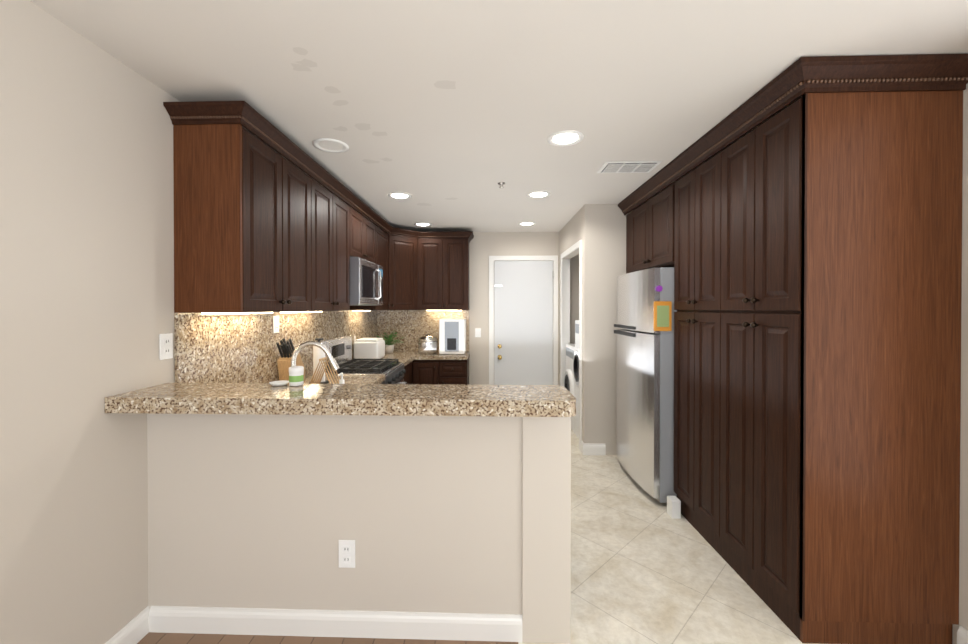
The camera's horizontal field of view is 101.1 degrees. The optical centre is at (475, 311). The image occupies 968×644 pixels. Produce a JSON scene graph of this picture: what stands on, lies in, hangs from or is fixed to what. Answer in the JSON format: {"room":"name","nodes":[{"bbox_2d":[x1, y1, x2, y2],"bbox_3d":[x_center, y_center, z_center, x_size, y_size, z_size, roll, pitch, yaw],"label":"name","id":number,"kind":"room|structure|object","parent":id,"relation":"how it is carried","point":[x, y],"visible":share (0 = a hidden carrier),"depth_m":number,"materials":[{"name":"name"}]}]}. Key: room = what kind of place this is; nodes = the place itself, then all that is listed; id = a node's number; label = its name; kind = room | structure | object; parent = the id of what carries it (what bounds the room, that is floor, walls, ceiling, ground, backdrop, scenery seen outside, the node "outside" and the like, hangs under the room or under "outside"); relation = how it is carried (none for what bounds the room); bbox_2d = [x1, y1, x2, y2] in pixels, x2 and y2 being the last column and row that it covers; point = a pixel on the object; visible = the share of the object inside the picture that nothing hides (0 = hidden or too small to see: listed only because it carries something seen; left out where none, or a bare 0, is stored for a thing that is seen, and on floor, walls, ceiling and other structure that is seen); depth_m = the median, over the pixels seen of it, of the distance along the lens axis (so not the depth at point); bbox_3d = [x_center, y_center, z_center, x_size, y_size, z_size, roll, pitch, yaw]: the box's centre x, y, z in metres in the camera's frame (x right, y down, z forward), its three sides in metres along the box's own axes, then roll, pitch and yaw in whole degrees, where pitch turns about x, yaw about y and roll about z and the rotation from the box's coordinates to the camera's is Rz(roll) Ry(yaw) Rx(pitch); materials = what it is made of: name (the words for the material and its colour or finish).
{"room":"kitchen","nodes":[
{"label":"kitchen","id":0,"kind":"room"},
{"bbox_2d":[0,0,179,643],"bbox_3d":[-1.509,0.197,1.222,0.120,2.410,8.370,0,0,2],"label":"wall","id":1,"kind":"structure","parent":0,"point":[86,230],"depth_m":1.44,"materials":[{"name":"paint"}]},
{"bbox_2d":[105,606,149,643],"bbox_3d":[-1.500,1.359,-0.606,0.014,0.109,4.700,0,0,2],"label":"baseboard","id":2,"kind":"structure","parent":1,"relation":"attached to","point":[135,630],"depth_m":1.66,"materials":[{"name":"white wood"}]},
{"bbox_2d":[159,333,172,359],"bbox_3d":[-1.424,0.162,1.835,0.009,0.118,0.072,0,0,2],"label":"outlet","id":3,"kind":"object","parent":1,"relation":"attached to","point":[165,346],"visible":1,"depth_m":1.83,"materials":[{"name":"white plastic"}]},
{"bbox_2d":[167,101,314,314],"bbox_3d":[-1.253,-0.477,2.249,0.322,0.964,0.748,0,0,2],"label":"upper cabinet","id":4,"kind":"object","parent":1,"relation":"attached to","point":[260,227],"depth_m":1.88,"materials":[{"name":"brown wood"}]},
{"bbox_2d":[174,310,377,382],"bbox_3d":[-1.364,0.266,3.584,0.015,0.537,3.398,0,0,2],"label":"backsplash","id":5,"kind":"structure","parent":1,"relation":"attached to","point":[235,348],"depth_m":2.44,"materials":[{"name":"stone"}]},
{"bbox_2d":[273,316,278,332],"bbox_3d":[-1.378,0.091,2.753,0.009,0.118,0.072,0,0,2],"label":"outlet","id":6,"kind":"object","parent":5,"relation":"attached to","point":[275,324],"visible":1,"depth_m":2.74,"materials":[{"name":"white plastic"}]},
{"bbox_2d":[315,165,350,311],"bbox_3d":[-1.230,-0.482,2.990,0.322,0.964,0.735,0,0,2],"label":"upper cabinet","id":7,"kind":"object","parent":1,"relation":"attached to","point":[332,215],"depth_m":2.96,"materials":[{"name":"brown wood"}]},
{"bbox_2d":[351,197,378,264],"bbox_3d":[-1.206,-0.717,3.733,0.322,0.504,0.754,0,0,2],"label":"upper cabinet","id":8,"kind":"object","parent":1,"relation":"attached to","point":[364,234],"depth_m":3.72,"materials":[{"name":"brown wood"}]},
{"bbox_2d":[350,257,382,305],"bbox_3d":[-1.144,-0.258,3.734,0.444,0.406,0.744,0,0,2],"label":"microwave","id":9,"kind":"object","parent":8,"relation":"attached to","point":[366,282],"visible":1,"depth_m":3.51,"materials":[{"name":"silver metal"}]},
{"bbox_2d":[351,221,390,310],"bbox_3d":[-1.186,-0.492,4.389,0.322,0.964,0.555,0,0,2],"label":"upper cabinet","id":10,"kind":"object","parent":1,"relation":"attached to","point":[384,239],"depth_m":4.48,"materials":[{"name":"brown wood"}]},
{"bbox_2d":[391,226,418,308],"bbox_3d":[-0.873,-0.498,4.804,0.296,0.958,0.296,0,0,2],"label":"upper cabinet","id":11,"kind":"object","parent":1,"relation":"attached to","point":[404,243],"depth_m":4.80,"materials":[{"name":"brown wood"}]},
{"bbox_2d":[137,632,517,643],"bbox_3d":[-0.750,1.413,-0.629,1.714,0.003,4.700,0,0,2],"label":"floor","id":12,"kind":"structure","parent":0,"point":[168,638],"depth_m":1.69,"materials":[{"name":"brown wood"}]},
{"bbox_2d":[147,414,570,643],"bbox_3d":[-0.514,0.898,1.765,1.834,1.000,0.132,0,0,2],"label":"wall","id":13,"kind":"structure","parent":0,"point":[455,514],"depth_m":1.71,"materials":[{"name":"paint"}]},
{"bbox_2d":[149,606,521,642],"bbox_3d":[-0.610,1.344,1.710,1.618,0.109,0.014,0,0,2],"label":"baseboard","id":14,"kind":"structure","parent":13,"relation":"attached to","point":[352,624],"depth_m":1.71,"materials":[{"name":"white wood"}]},
{"bbox_2d":[104,383,575,416],"bbox_3d":[-0.521,0.364,1.666,1.822,0.061,0.307,0,0,2],"label":"countertop","id":15,"kind":"structure","parent":13,"relation":"on","point":[395,399],"depth_m":1.53,"materials":[{"name":"stone"}]},
{"bbox_2d":[269,380,288,385],"bbox_3d":[-0.882,0.325,1.789,0.084,0.012,0.083,0,0,2],"label":"soap dish","id":16,"kind":"object","parent":15,"relation":"on","point":[279,383],"visible":0.96,"depth_m":1.79,"materials":[{"name":"white ceramic"}]},
{"bbox_2d":[289,366,303,385],"bbox_3d":[-0.802,0.290,1.781,0.062,0.082,0.061,0,0,2],"label":"jar","id":17,"kind":"object","parent":15,"relation":"on","point":[296,375],"visible":1,"depth_m":1.76,"materials":[{"name":"white plastic"}]},
{"bbox_2d":[339,540,354,567],"bbox_3d":[-0.552,1.042,1.708,0.072,0.118,0.009,0,0,2],"label":"outlet","id":18,"kind":"object","parent":13,"relation":"attached to","point":[346,553],"visible":1,"depth_m":1.71,"materials":[{"name":"white plastic"}]},
{"bbox_2d":[386,232,578,384],"bbox_3d":[0.392,0.169,5.290,3.424,2.410,0.120,0,0,2],"label":"wall","id":19,"kind":"structure","parent":0,"point":[483,246],"depth_m":5.23,"materials":[{"name":"paint"}]},
{"bbox_2d":[378,310,468,350],"bbox_3d":[-0.685,0.255,5.255,1.210,0.537,0.015,0,0,2],"label":"backsplash","id":20,"kind":"structure","parent":19,"relation":"attached to","point":[411,325],"depth_m":5.25,"materials":[{"name":"stone"}]},
{"bbox_2d":[419,231,470,310],"bbox_3d":[-0.401,-0.496,5.088,0.632,0.964,0.320,0,0,2],"label":"upper cabinet","id":21,"kind":"object","parent":19,"relation":"attached to","point":[443,256],"depth_m":4.93,"materials":[{"name":"brown wood"}]},
{"bbox_2d":[475,328,480,336],"bbox_3d":[0.032,0.285,5.236,0.075,0.118,0.009,0,0,2],"label":"light switch","id":22,"kind":"object","parent":19,"relation":"attached to","point":[477,332],"visible":1,"depth_m":5.23,"materials":[{"name":"white plastic"}]},
{"bbox_2d":[494,261,552,384],"bbox_3d":[0.628,0.358,5.167,0.766,2.025,0.107,0,0,2],"label":"back door","id":23,"kind":"structure","parent":19,"relation":"in","point":[523,322],"depth_m":5.19,"materials":[{"name":"white wood"}]},
{"bbox_2d":[489,255,557,384],"bbox_3d":[0.627,0.325,5.214,0.900,2.100,0.018,0,0,2],"label":"door frame","id":24,"kind":"structure","parent":19,"relation":"attached to","point":[553,258],"depth_m":5.20,"materials":[{"name":"white wood"}]},
{"bbox_2d":[30,0,967,232],"bbox_3d":[0.264,-1.058,1.198,3.824,0.100,8.450,0,0,2],"label":"ceiling","id":25,"kind":"structure","parent":0,"point":[665,82],"depth_m":1.68,"materials":[{"name":"paint"}]},
{"bbox_2d":[313,138,348,152],"bbox_3d":[-0.886,-1.011,2.440,0.210,0.009,0.210,0,0,2],"label":"recessed light","id":26,"kind":"object","parent":25,"relation":"in","point":[330,145],"visible":1,"depth_m":2.43,"materials":[{"name":"white"}]},
{"bbox_2d":[291,47,457,205],"bbox_3d":[-0.417,-1.018,2.694,0.720,0.001,2.357,0,0,2],"label":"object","id":27,"kind":"structure","parent":25,"relation":"attached to","point":[445,84],"depth_m":1.81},
{"bbox_2d":[388,192,411,198],"bbox_3d":[-0.672,-1.018,3.524,0.210,0.009,0.210,0,0,2],"label":"recessed light","id":28,"kind":"object","parent":25,"relation":"in","point":[397,195],"visible":1,"depth_m":3.51,"materials":[{"name":"white"}]},
{"bbox_2d":[414,222,431,225],"bbox_3d":[-0.624,-1.026,4.723,0.210,0.009,0.210,0,0,2],"label":"recessed light","id":29,"kind":"object","parent":25,"relation":"in","point":[422,224],"visible":1,"depth_m":4.71,"materials":[{"name":"white"}]},
{"bbox_2d":[498,182,504,187],"bbox_3d":[0.208,-1.003,3.176,0.060,0.035,0.060,0,0,2],"label":"sprinkler","id":30,"kind":"object","parent":25,"relation":"attached to","point":[501,184],"visible":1,"depth_m":3.17,"materials":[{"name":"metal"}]},
{"bbox_2d":[518,222,535,225],"bbox_3d":[0.605,-1.026,4.684,0.210,0.009,0.210,0,0,2],"label":"recessed light","id":31,"kind":"object","parent":25,"relation":"in","point":[526,223],"visible":1,"depth_m":4.67,"materials":[{"name":"white"}]},
{"bbox_2d":[527,191,550,197],"bbox_3d":[0.553,-1.018,3.486,0.210,0.009,0.210,0,0,2],"label":"recessed light","id":32,"kind":"object","parent":25,"relation":"in","point":[538,194],"visible":1,"depth_m":3.48,"materials":[{"name":"white"}]},
{"bbox_2d":[547,130,583,145],"bbox_3d":[0.527,-1.010,2.336,0.210,0.009,0.210,0,0,2],"label":"recessed light","id":33,"kind":"object","parent":25,"relation":"in","point":[566,138],"visible":1,"depth_m":2.33,"materials":[{"name":"white"}]},
{"bbox_2d":[597,161,661,172],"bbox_3d":[1.077,-1.011,2.809,0.380,0.014,0.220,0,0,2],"label":"ceiling vent","id":34,"kind":"object","parent":25,"relation":"in","point":[628,167],"visible":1,"depth_m":2.78,"materials":[{"name":"white metal"}]},
{"bbox_2d":[559,208,581,384],"bbox_3d":[1.122,0.174,4.566,0.100,2.410,1.280,0,0,2],"label":"wall","id":35,"kind":"structure","parent":0,"point":[570,233],"depth_m":4.59,"materials":[{"name":"paint"}]},
{"bbox_2d":[560,240,581,449],"bbox_3d":[1.111,0.335,4.474,0.115,2.090,1.088,0,0,2],"label":"door frame","id":36,"kind":"structure","parent":35,"relation":"attached to","point":[565,303],"depth_m":4.96,"materials":[{"name":"white wood"}]},
{"bbox_2d":[582,204,641,454],"bbox_3d":[1.555,0.179,3.862,1.010,2.410,0.100,0,0,2],"label":"wall","id":37,"kind":"structure","parent":0,"point":[603,247],"depth_m":3.82,"materials":[{"name":"paint"}]},
{"bbox_2d":[580,440,605,454],"bbox_3d":[1.143,1.329,3.876,0.214,0.109,0.114,0,0,2],"label":"baseboard","id":38,"kind":"structure","parent":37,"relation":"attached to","point":[591,449],"depth_m":3.82,"materials":[{"name":"white wood"}]},
{"bbox_2d":[518,429,820,643],"bbox_3d":[0.264,1.442,1.215,3.824,0.080,8.450,0,0,2],"label":"floor","id":39,"kind":"structure","parent":0,"point":[646,568],"depth_m":2.08,"materials":[{"name":"beige tile"}]},
{"bbox_2d":[315,336,407,383],"bbox_3d":[-1.022,0.820,3.738,0.655,1.130,0.744,0,0,2],"label":"range","id":40,"kind":"object","parent":39,"relation":"on","point":[340,350],"visible":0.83,"depth_m":3.69,"materials":[{"name":"silver metal"}]},
{"bbox_2d":[403,362,411,383],"bbox_3d":[-1.041,0.974,4.697,0.592,0.808,1.162,0,0,2],"label":"base cabinet","id":41,"kind":"object","parent":39,"relation":"on","point":[407,377],"depth_m":4.47,"materials":[{"name":"brown wood"}]},
{"bbox_2d":[305,375,385,383],"bbox_3d":[-1.078,0.560,2.921,0.630,0.040,0.881,0,0,2],"label":"countertop","id":42,"kind":"structure","parent":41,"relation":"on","point":[348,379],"depth_m":3.18,"materials":[{"name":"stone"}]},
{"bbox_2d":[276,338,304,383],"bbox_3d":[-1.305,0.363,2.805,0.100,0.351,0.235,0,0,2],"label":"knife block","id":43,"kind":"object","parent":42,"relation":"on","point":[284,362],"visible":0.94,"depth_m":2.74,"materials":[{"name":"brown wood"}]},
{"bbox_2d":[291,341,339,370],"bbox_3d":[-0.832,0.349,2.004,0.259,0.390,0.142,0,0,2],"label":"faucet","id":44,"kind":"object","parent":42,"relation":"on","point":[331,359],"visible":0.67,"depth_m":2.04,"materials":[{"name":"silver metal"}]},
{"bbox_2d":[309,338,328,383],"bbox_3d":[-1.169,0.371,2.979,0.140,0.334,0.140,0,0,2],"label":"paper towel","id":45,"kind":"object","parent":42,"relation":"on","point":[318,353],"visible":0.54,"depth_m":2.94,"materials":[{"name":"white paper"}]},
{"bbox_2d":[310,357,339,383],"bbox_3d":[-1.027,0.428,2.725,0.190,0.225,0.180,0,0,2],"label":"dish rack","id":46,"kind":"object","parent":42,"relation":"on","point":[323,366],"visible":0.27,"depth_m":2.72,"materials":[{"name":"brown wood"}]},
{"bbox_2d":[338,372,344,383],"bbox_3d":[-0.652,0.421,1.939,0.068,0.247,0.075,0,0,2],"label":"soap bottle","id":47,"kind":"object","parent":42,"relation":"on","point":[341,380],"visible":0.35,"depth_m":1.94,"materials":[{"name":"white plastic"}]},
{"bbox_2d":[380,355,414,365],"bbox_3d":[-1.036,0.550,4.391,0.622,0.040,0.557,0,0,2],"label":"countertop","id":48,"kind":"structure","parent":41,"relation":"on","point":[406,357],"depth_m":4.49,"materials":[{"name":"stone"}]},
{"bbox_2d":[354,338,384,358],"bbox_3d":[-1.179,0.416,4.435,0.270,0.223,0.310,0,0,2],"label":"toaster","id":49,"kind":"object","parent":48,"relation":"on","point":[369,348],"visible":0.92,"depth_m":4.28,"materials":[{"name":"white plastic"}]},
{"bbox_2d":[385,351,468,359],"bbox_3d":[-0.709,0.546,4.962,1.240,0.040,0.605,0,0,2],"label":"countertop","id":50,"kind":"structure","parent":41,"relation":"on","point":[418,356],"depth_m":4.74,"materials":[{"name":"stone"}]},
{"bbox_2d":[376,331,403,352],"bbox_3d":[-1.077,0.380,5.019,0.364,0.288,0.368,0,0,2],"label":"plant","id":51,"kind":"object","parent":50,"relation":"on","point":[389,347],"visible":0.9,"depth_m":4.97,"materials":[{"name":"green plant"}]},
{"bbox_2d":[418,334,436,353],"bbox_3d":[-0.597,0.408,4.962,0.236,0.233,0.236,0,0,2],"label":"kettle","id":52,"kind":"object","parent":50,"relation":"on","point":[427,343],"visible":1,"depth_m":4.87,"materials":[{"name":"silver"}]},
{"bbox_2d":[439,319,465,354],"bbox_3d":[-0.281,0.310,4.973,0.310,0.428,0.356,0,0,2],"label":"water dispenser","id":53,"kind":"object","parent":50,"relation":"on","point":[452,336],"visible":1,"depth_m":4.80,"materials":[{"name":"white plastic"}]},
{"bbox_2d":[412,356,468,384],"bbox_3d":[-0.413,0.972,4.965,0.648,0.808,0.588,0,0,2],"label":"base cabinet","id":54,"kind":"object","parent":39,"relation":"on","point":[437,371],"depth_m":4.67,"materials":[{"name":"brown wood"}]},
{"bbox_2d":[564,344,574,432],"bbox_3d":[1.431,0.893,4.719,0.690,0.970,0.525,0,0,2],"label":"dryer","id":55,"kind":"object","parent":39,"relation":"on","point":[569,383],"visible":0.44,"depth_m":4.64,"materials":[{"name":"white metal"}]},
{"bbox_2d":[573,320,578,438],"bbox_3d":[1.415,0.742,4.198,0.690,1.280,0.505,0,0,2],"label":"washer","id":56,"kind":"object","parent":39,"relation":"on","point":[576,366],"visible":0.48,"depth_m":4.33,"materials":[{"name":"white metal"}]},
{"bbox_2d":[614,267,676,502],"bbox_3d":[1.619,0.538,3.222,0.751,1.700,0.828,0,0,2],"label":"fridge","id":57,"kind":"object","parent":39,"relation":"on","point":[645,403],"visible":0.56,"depth_m":2.94,"materials":[{"name":"grey metal"}]},
{"bbox_2d":[656,285,662,291],"bbox_3d":[1.296,-0.159,2.808,0.044,0.044,0.009,0,0,2],"label":"magnet","id":58,"kind":"object","parent":57,"relation":"attached to","point":[659,288],"visible":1,"depth_m":2.80,"materials":[{"name":"purple plastic"}]},
{"bbox_2d":[654,301,671,330],"bbox_3d":[1.320,0.036,2.807,0.123,0.210,0.013,0,0,2],"label":"framed picture","id":59,"kind":"object","parent":57,"relation":"attached to","point":[662,315],"visible":1,"depth_m":2.80,"materials":[{"name":"orange"}]},
{"bbox_2d":[667,496,680,518],"bbox_3d":[1.348,1.332,2.706,0.060,0.120,0.080,0,0,2],"label":"box","id":60,"kind":"object","parent":39,"relation":"on","point":[673,507],"visible":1,"depth_m":2.67,"materials":[{"name":"white plastic"}]},
{"bbox_2d":[618,54,967,643],"bbox_3d":[1.674,0.189,2.685,0.701,2.405,2.230,0,0,2],"label":"pantry","id":61,"kind":"object","parent":39,"relation":"on","point":[807,245],"visible":1,"depth_m":1.65,"materials":[{"name":"brown wood"}]},
{"bbox_2d":[952,83,967,643],"bbox_3d":[2.034,0.197,1.111,0.120,2.410,8.370,0,0,2],"label":"wall","id":62,"kind":"structure","parent":0,"point":[963,582],"depth_m":1.62,"materials":[{"name":"paint"}]},
{"bbox_2d":[957,625,967,643],"bbox_3d":[1.909,1.360,-0.714,0.014,0.109,4.698,0,0,2],"label":"baseboard","id":63,"kind":"structure","parent":62,"relation":"attached to","point":[962,635],"depth_m":1.62,"materials":[{"name":"white wood"}]}
]}

